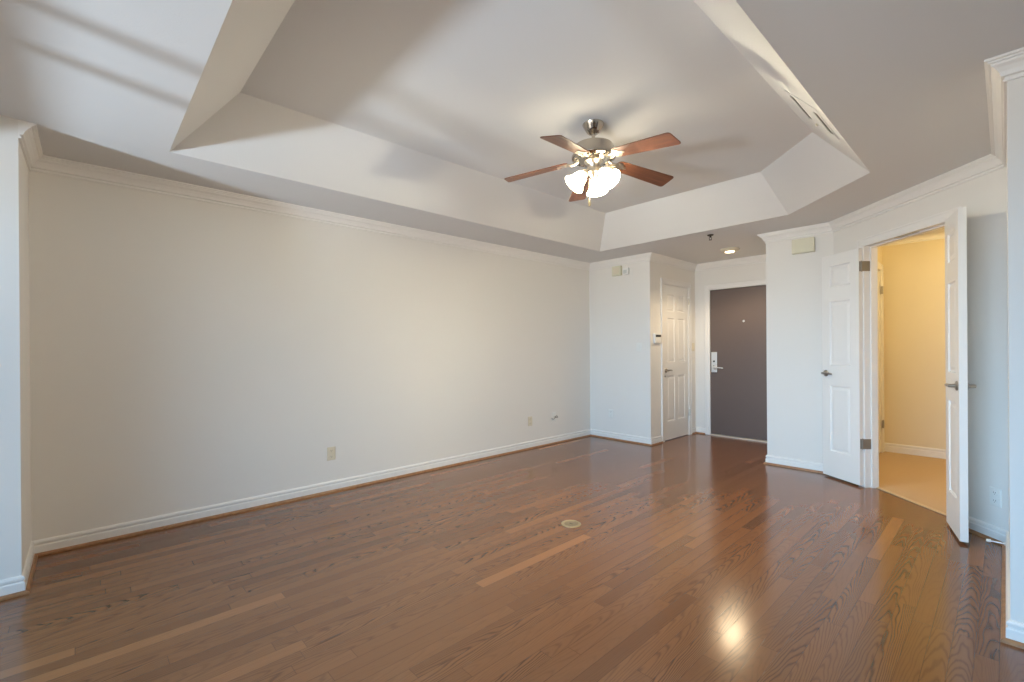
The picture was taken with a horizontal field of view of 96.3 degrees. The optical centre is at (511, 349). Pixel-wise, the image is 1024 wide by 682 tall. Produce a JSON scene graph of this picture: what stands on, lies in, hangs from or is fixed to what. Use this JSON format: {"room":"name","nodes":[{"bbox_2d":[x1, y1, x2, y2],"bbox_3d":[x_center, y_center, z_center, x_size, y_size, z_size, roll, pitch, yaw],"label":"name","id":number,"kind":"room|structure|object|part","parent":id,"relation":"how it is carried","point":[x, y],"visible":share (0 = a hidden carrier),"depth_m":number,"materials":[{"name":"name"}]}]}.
{"room":"empty living room","nodes":[
{"label":"empty living room","id":0,"kind":"room"},
{"bbox_2d":[0,115,21,579],"bbox_3d":[-2.917,0.043,2.217,0.745,2.512,0.110,0,0,-43],"label":"wall","id":1,"kind":"structure","parent":0,"point":[10,436],"depth_m":2.40,"materials":[{"name":"white paint"}]},
{"bbox_2d":[18,139,30,571],"bbox_3d":[-2.888,0.042,2.652,0.110,2.512,0.708,0,0,-43],"label":"wall","id":2,"kind":"structure","parent":0,"point":[23,176],"depth_m":2.63,"materials":[{"name":"white paint"}]},
{"bbox_2d":[28,170,589,540],"bbox_3d":[-0.974,0.027,4.839,5.892,2.512,0.110,0,0,-43],"label":"wall","id":3,"kind":"structure","parent":0,"point":[186,354],"depth_m":3.75,"materials":[{"name":"white paint"}]},
{"bbox_2d":[327,446,334,460],"bbox_3d":[-1.631,0.943,4.141,0.075,0.118,0.009,0,0,-43],"label":"wall outlet","id":4,"kind":"object","parent":3,"relation":"attached to","point":[330,450],"visible":1,"depth_m":4.14,"materials":[{"name":"beige plastic"}]},
{"bbox_2d":[0,429,663,600],"bbox_3d":[-0.756,1.233,4.266,6.687,0.098,1.015,0,0,-43],"label":"baseboard","id":5,"kind":"structure","parent":3,"relation":"attached to","point":[17,586],"depth_m":3.66,"materials":[{"name":"white paint"}]},
{"bbox_2d":[18,120,765,271],"bbox_3d":[-0.004,-1.188,4.979,7.318,0.096,1.993,0,0,-28],"label":"crown molding","id":6,"kind":"structure","parent":3,"relation":"attached to","point":[28,136],"depth_m":3.84,"materials":[{"name":"white paint"}]},
{"bbox_2d":[528,416,531,425],"bbox_3d":[0.234,0.924,5.875,0.075,0.118,0.009,0,0,-43],"label":"wall outlet","id":7,"kind":"object","parent":3,"relation":"attached to","point":[529,418],"visible":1,"depth_m":5.87,"materials":[{"name":"beige plastic"}]},
{"bbox_2d":[552,412,557,420],"bbox_3d":[0.574,0.909,6.163,0.103,0.118,0.050,0,0,-43],"label":"cable plate","id":8,"kind":"object","parent":3,"relation":"attached to","point":[554,415],"visible":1,"depth_m":6.17,"materials":[{"name":"white plastic"}]},
{"bbox_2d":[0,0,1023,263],"bbox_3d":[1.290,-1.439,2.781,7.912,0.391,6.220,0,0,-43],"label":"ceiling","id":9,"kind":"structure","parent":0,"point":[417,114],"depth_m":2.69,"materials":[{"name":"white paint"}]},
{"bbox_2d":[504,119,680,206],"bbox_3d":[0.591,-1.302,3.219,1.258,0.584,1.228,0,0,-43],"label":"ceiling fan","id":10,"kind":"object","parent":9,"relation":"hanging from","point":[593,153],"visible":1,"depth_m":3.20,"materials":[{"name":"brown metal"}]},
{"bbox_3d":[0.179,-1.292,3.361,0.467,0.006,0.148,-9,8,15],"label":"blade","id":11,"kind":"part","parent":10,"relation":"part of","materials":[{"name":"brown wood"}]},
{"bbox_3d":[0.350,-1.293,2.905,0.148,0.006,0.467,11,14,32],"label":"blade","id":12,"kind":"part","parent":10,"relation":"part of","materials":[{"name":"brown wood"}]},
{"bbox_3d":[0.443,-1.180,3.232,0.150,0.152,0.147,0,0,-43],"label":"lamp shade","id":13,"kind":"part","parent":10,"relation":"part of","materials":[{"name":"white glass"}]},
{"bbox_3d":[0.560,-1.295,3.665,0.148,0.006,0.467,-10,-8,-4],"label":"blade","id":14,"kind":"part","parent":10,"relation":"part of","materials":[{"name":"brown wood"}]},
{"bbox_3d":[0.620,-1.181,3.380,0.150,0.152,0.150,0,0,-43],"label":"lamp shade","id":15,"kind":"part","parent":10,"relation":"part of","materials":[{"name":"white glass"}]},
{"bbox_3d":[0.647,-1.202,3.168,0.058,0.082,0.079,0,0,-43],"label":"bulb","id":16,"kind":"part","parent":10,"relation":"part of","materials":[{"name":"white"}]},
{"bbox_3d":[0.668,-1.181,3.143,0.147,0.152,0.146,0,0,7],"label":"lamp shade","id":17,"kind":"part","parent":10,"relation":"part of","materials":[{"name":"white glass"}]},
{"bbox_3d":[0.836,-1.296,2.927,0.148,0.006,0.467,12,0,-39],"label":"blade","id":18,"kind":"part","parent":10,"relation":"part of","materials":[{"name":"brown wood"}]},
{"bbox_3d":[0.966,-1.298,3.396,0.467,0.006,0.148,8,-13,-20],"label":"blade","id":19,"kind":"part","parent":10,"relation":"part of","materials":[{"name":"brown wood"}]},
{"bbox_2d":[720,247,739,252],"bbox_3d":[2.733,-1.232,5.759,0.224,0.046,0.224,0,0,-43],"label":"ceiling light","id":20,"kind":"object","parent":9,"relation":"attached to","point":[730,249],"visible":1,"depth_m":5.70,"materials":[{"name":"white glass"}]},
{"bbox_2d":[785,90,838,138],"bbox_3d":[1.781,-1.381,2.714,0.540,0.163,0.146,0,0,-43],"label":"ceiling vent","id":21,"kind":"object","parent":9,"relation":"in","point":[810,112],"visible":1,"depth_m":2.68,"materials":[{"name":"white metal"}]},
{"bbox_2d":[0,433,1023,681],"bbox_3d":[1.455,1.296,2.918,8.310,0.064,6.220,0,0,-43],"label":"floor","id":22,"kind":"structure","parent":0,"point":[693,557],"depth_m":2.49,"materials":[{"name":"brown wood"}]},
{"bbox_2d":[561,520,580,527],"bbox_3d":[0.430,1.271,3.342,0.144,0.006,0.144,0,0,-43],"label":"floor outlet","id":23,"kind":"object","parent":22,"relation":"on","point":[568,523],"visible":1,"depth_m":3.34,"materials":[{"name":"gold metal"}]},
{"bbox_3d":[0.430,1.272,3.342,0.094,0.003,0.094,0,0,-43],"label":"lid","id":24,"kind":"part","parent":23,"relation":"part of","materials":[{"name":"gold metal"}]},
{"bbox_2d":[710,434,766,442],"bbox_3d":[3.226,1.244,6.388,0.095,0.016,0.904,0,0,-43],"label":"threshold","id":25,"kind":"object","parent":22,"relation":"on","point":[750,439],"visible":0.56,"depth_m":6.41,"materials":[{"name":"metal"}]},
{"bbox_2d":[876,487,945,515],"bbox_3d":[3.287,1.250,3.718,0.036,0.008,0.854,0,0,2],"label":"threshold","id":26,"kind":"object","parent":22,"relation":"on","point":[880,488],"visible":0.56,"depth_m":3.75,"materials":[{"name":"brown wood"}]},
{"bbox_2d":[589,261,650,437],"bbox_3d":[1.479,0.009,6.447,0.110,2.512,1.095,0,0,-43],"label":"wall","id":27,"kind":"structure","parent":0,"point":[619,306],"depth_m":6.33,"materials":[{"name":"white paint"}]},
{"bbox_2d":[612,265,621,276],"bbox_3d":[1.452,-1.080,6.349,0.048,0.132,0.145,0,0,-43],"label":"fire alarm","id":28,"kind":"object","parent":27,"relation":"attached to","point":[616,270],"visible":1,"depth_m":6.33,"materials":[{"name":"beige plastic"}]},
{"bbox_2d":[613,267,618,274],"bbox_3d":[1.436,-1.080,6.334,0.004,0.090,0.090,0,0,-43],"label":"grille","id":29,"kind":"object","parent":28,"relation":"attached to","point":[615,269],"depth_m":6.33,"materials":[{"name":"beige plastic"}]},
{"bbox_2d":[622,267,628,274],"bbox_3d":[1.549,-1.058,6.248,0.044,0.095,0.092,0,0,-43],"label":"sensor","id":30,"kind":"object","parent":27,"relation":"attached to","point":[625,271],"visible":1,"depth_m":6.23,"materials":[{"name":"white plastic"}]},
{"bbox_2d":[650,261,695,437],"bbox_3d":[2.281,0.003,6.520,1.385,2.512,0.110,0,0,-43],"label":"wall","id":31,"kind":"structure","parent":0,"point":[657,270],"depth_m":6.15,"materials":[{"name":"white paint"}]},
{"bbox_2d":[653,334,660,342],"bbox_3d":[1.936,-0.140,6.101,0.165,0.130,0.034,0,0,-43],"label":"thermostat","id":32,"kind":"object","parent":31,"relation":"attached to","point":[656,337],"visible":1,"depth_m":6.06,"materials":[{"name":"white plastic"}]},
{"bbox_2d":[660,278,691,441],"bbox_3d":[2.294,0.147,6.516,0.856,2.223,0.140,0,0,-43],"label":"door frame","id":33,"kind":"structure","parent":31,"relation":"attached to","point":[665,281],"depth_m":6.51,"materials":[{"name":"white paint"}]},
{"bbox_2d":[664,284,688,439],"bbox_3d":[2.329,0.180,6.478,0.702,2.133,0.090,0,0,-43],"label":"door","id":34,"kind":"structure","parent":31,"relation":"in","point":[675,298],"depth_m":6.48,"materials":[{"name":"white paint"}]},
{"bbox_2d":[692,426,704,433],"bbox_3d":[2.751,1.206,6.771,0.149,0.098,0.152,0,0,-43],"label":"baseboard","id":35,"kind":"structure","parent":31,"relation":"attached to","point":[700,430],"depth_m":6.81,"materials":[{"name":"white paint"}]},
{"bbox_2d":[695,262,765,426],"bbox_3d":[3.257,-0.004,6.407,0.110,2.512,1.604,0,0,-43],"label":"wall","id":36,"kind":"structure","parent":0,"point":[750,272],"depth_m":6.79,"materials":[{"name":"white paint"}]},
{"bbox_2d":[704,279,765,434],"bbox_3d":[3.244,0.157,6.410,0.133,2.190,1.056,0,0,-43],"label":"door frame","id":37,"kind":"structure","parent":36,"relation":"attached to","point":[707,288],"depth_m":6.71,"materials":[{"name":"white paint"}]},
{"bbox_2d":[710,285,766,440],"bbox_3d":[3.201,0.186,6.370,0.112,2.090,0.902,0,0,-43],"label":"door","id":38,"kind":"structure","parent":36,"relation":"in","point":[738,340],"depth_m":6.42,"materials":[{"name":"brown paint"}]},
{"bbox_3d":[2.936,0.190,6.662,0.014,0.295,0.082,0,0,-43],"label":"lock plate","id":39,"kind":"part","parent":38,"relation":"part of","materials":[{"name":"silver metal"}]},
{"bbox_2d":[766,232,833,462],"bbox_3d":[3.056,-0.001,4.820,0.110,2.512,0.666,0,0,-43],"label":"wall","id":40,"kind":"structure","parent":0,"point":[793,282],"depth_m":4.83,"materials":[{"name":"white paint"}]},
{"bbox_2d":[792,237,814,254],"bbox_3d":[3.008,-1.067,4.740,0.056,0.148,0.200,0,0,-43],"label":"door chime","id":41,"kind":"object","parent":40,"relation":"attached to","point":[804,245],"visible":1,"depth_m":4.72,"materials":[{"name":"beige plastic"}]},
{"bbox_2d":[878,246,881,263],"bbox_3d":[3.915,-0.044,5.097,1.724,2.585,0.100,0,0,-43],"label":"wall","id":42,"kind":"structure","parent":0,"point":[880,247],"depth_m":5.50,"materials":[{"name":"beige paint"}]},
{"bbox_2d":[878,271,880,452],"bbox_3d":[4.122,0.151,5.250,0.765,2.160,0.036,0,0,-43],"label":"door","id":43,"kind":"structure","parent":42,"relation":"in","point":[879,366],"depth_m":5.45,"materials":[{"name":"white paint"}]},
{"bbox_2d":[878,262,884,452],"bbox_3d":[4.111,0.116,5.262,0.921,2.254,0.130,0,0,-43],"label":"door frame","id":44,"kind":"structure","parent":42,"relation":"attached to","point":[880,266],"depth_m":5.50,"materials":[{"name":"white paint"}]},
{"bbox_2d":[882,238,945,448],"bbox_3d":[5.247,-0.053,4.857,0.100,2.585,2.065,0,0,-43],"label":"wall","id":45,"kind":"structure","parent":0,"point":[913,273],"depth_m":5.36,"materials":[{"name":"beige paint"}]},
{"bbox_2d":[882,232,944,246],"bbox_3d":[4.625,-1.292,4.286,1.574,0.096,2.065,0,0,-43],"label":"ceiling","id":46,"kind":"structure","parent":45,"relation":"attached to","point":[940,235],"depth_m":5.30,"materials":[{"name":"white paint"}]},
{"bbox_2d":[885,443,945,458],"bbox_3d":[5.202,1.183,4.808,0.047,0.106,2.065,0,0,-43],"label":"baseboard","id":47,"kind":"structure","parent":45,"relation":"attached to","point":[889,447],"depth_m":5.35,"materials":[{"name":"white paint"}]},
{"bbox_2d":[834,167,1008,530],"bbox_3d":[3.236,-0.002,3.742,0.110,2.512,1.748,0,0,2],"label":"wall","id":48,"kind":"structure","parent":0,"point":[984,198],"depth_m":3.07,"materials":[{"name":"white paint"}]},
{"bbox_2d":[821,248,863,485],"bbox_3d":[3.138,0.162,4.362,0.149,2.150,0.418,0,0,-8],"label":"door","id":49,"kind":"structure","parent":48,"relation":"in","point":[842,276],"depth_m":4.33,"materials":[{"name":"white paint"}]},
{"bbox_3d":[3.074,0.237,4.481,0.054,0.064,0.139,0,0,-8],"label":"lever handle","id":50,"kind":"part","parent":49,"relation":"part of","materials":[{"name":"silver metal"}]},
{"bbox_2d":[857,207,959,487],"bbox_3d":[3.220,0.127,3.719,0.150,2.256,1.006,0,0,2],"label":"door frame","id":51,"kind":"structure","parent":48,"relation":"attached to","point":[870,244],"depth_m":4.14,"materials":[{"name":"white paint"}]},
{"bbox_3d":[3.198,-0.925,3.719,0.041,0.004,0.200,0,0,2],"label":"strike plate","id":52,"kind":"part","parent":51,"relation":"part of","materials":[{"name":"wood"}]},
{"bbox_2d":[944,207,976,542],"bbox_3d":[3.015,0.163,3.117,0.149,2.150,0.418,0,0,35],"label":"door","id":53,"kind":"structure","parent":48,"relation":"in","point":[957,385],"depth_m":3.00,"materials":[{"name":"white paint"}]},
{"bbox_3d":[2.905,0.239,3.040,0.054,0.064,0.139,0,0,35],"label":"lever handle","id":54,"kind":"part","parent":53,"relation":"part of","materials":[{"name":"silver metal"}]},
{"bbox_3d":[2.983,0.239,2.986,0.054,0.064,0.139,0,0,35],"label":"lever handle","id":55,"kind":"part","parent":53,"relation":"part of","materials":[{"name":"silver metal"}]},
{"bbox_2d":[968,516,1023,648],"bbox_3d":[2.384,1.214,0.381,1.702,0.098,5.855,0,0,22],"label":"baseboard","id":56,"kind":"structure","parent":48,"relation":"attached to","point":[1012,632],"depth_m":2.37,"materials":[{"name":"white paint"}]},
{"bbox_2d":[990,486,1001,507],"bbox_3d":[3.156,0.966,2.997,0.009,0.118,0.075,0,0,2],"label":"wall outlet","id":57,"kind":"object","parent":48,"relation":"attached to","point":[995,493],"visible":1,"depth_m":2.99,"materials":[{"name":"white plastic"}]},
{"bbox_2d":[986,539,1005,545],"bbox_3d":[3.027,1.206,2.871,0.024,0.023,0.084,0,0,-43],"label":"door stop","id":58,"kind":"object","parent":48,"relation":"attached to","point":[987,540],"visible":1,"depth_m":2.87,"materials":[{"name":"silver metal"}]},
{"bbox_2d":[1007,158,1009,568],"bbox_3d":[2.700,0.003,2.422,1.425,2.512,0.110,0,0,-43],"label":"wall","id":59,"kind":"structure","parent":0,"point":[1007,158],"depth_m":2.29,"materials":[{"name":"white paint"}]},
{"bbox_2d":[1007,77,1023,622],"bbox_3d":[2.844,0.003,1.301,0.110,2.512,1.948,0,0,-43],"label":"wall","id":60,"kind":"structure","parent":0,"point":[1015,88],"depth_m":1.96,"materials":[{"name":"white paint"}]},
{"bbox_3d":[2.036,0.010,-0.704,4.024,2.512,0.110,0,0,-43],"label":"wall","id":61,"kind":"structure","parent":0,"visible":0},
{"bbox_2d":[757,47,1023,243],"bbox_3d":[2.692,-1.204,1.743,1.990,0.096,8.515,0,0,18],"label":"crown molding","id":62,"kind":"structure","parent":61,"relation":"attached to","point":[1000,69],"depth_m":3.10,"materials":[{"name":"white paint"}]},
{"bbox_3d":[3.316,-0.004,5.441,1.337,2.512,0.110,0,0,-43],"label":"wall","id":63,"kind":"structure","parent":0,"visible":0},
{"bbox_2d":[763,455,856,484],"bbox_3d":[3.146,1.205,5.178,0.663,0.098,1.807,0,0,17],"label":"baseboard","id":64,"kind":"object","parent":63,"relation":"attached to","point":[804,465],"visible":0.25,"depth_m":4.82,"materials":[{"name":"white paint"}]}
]}

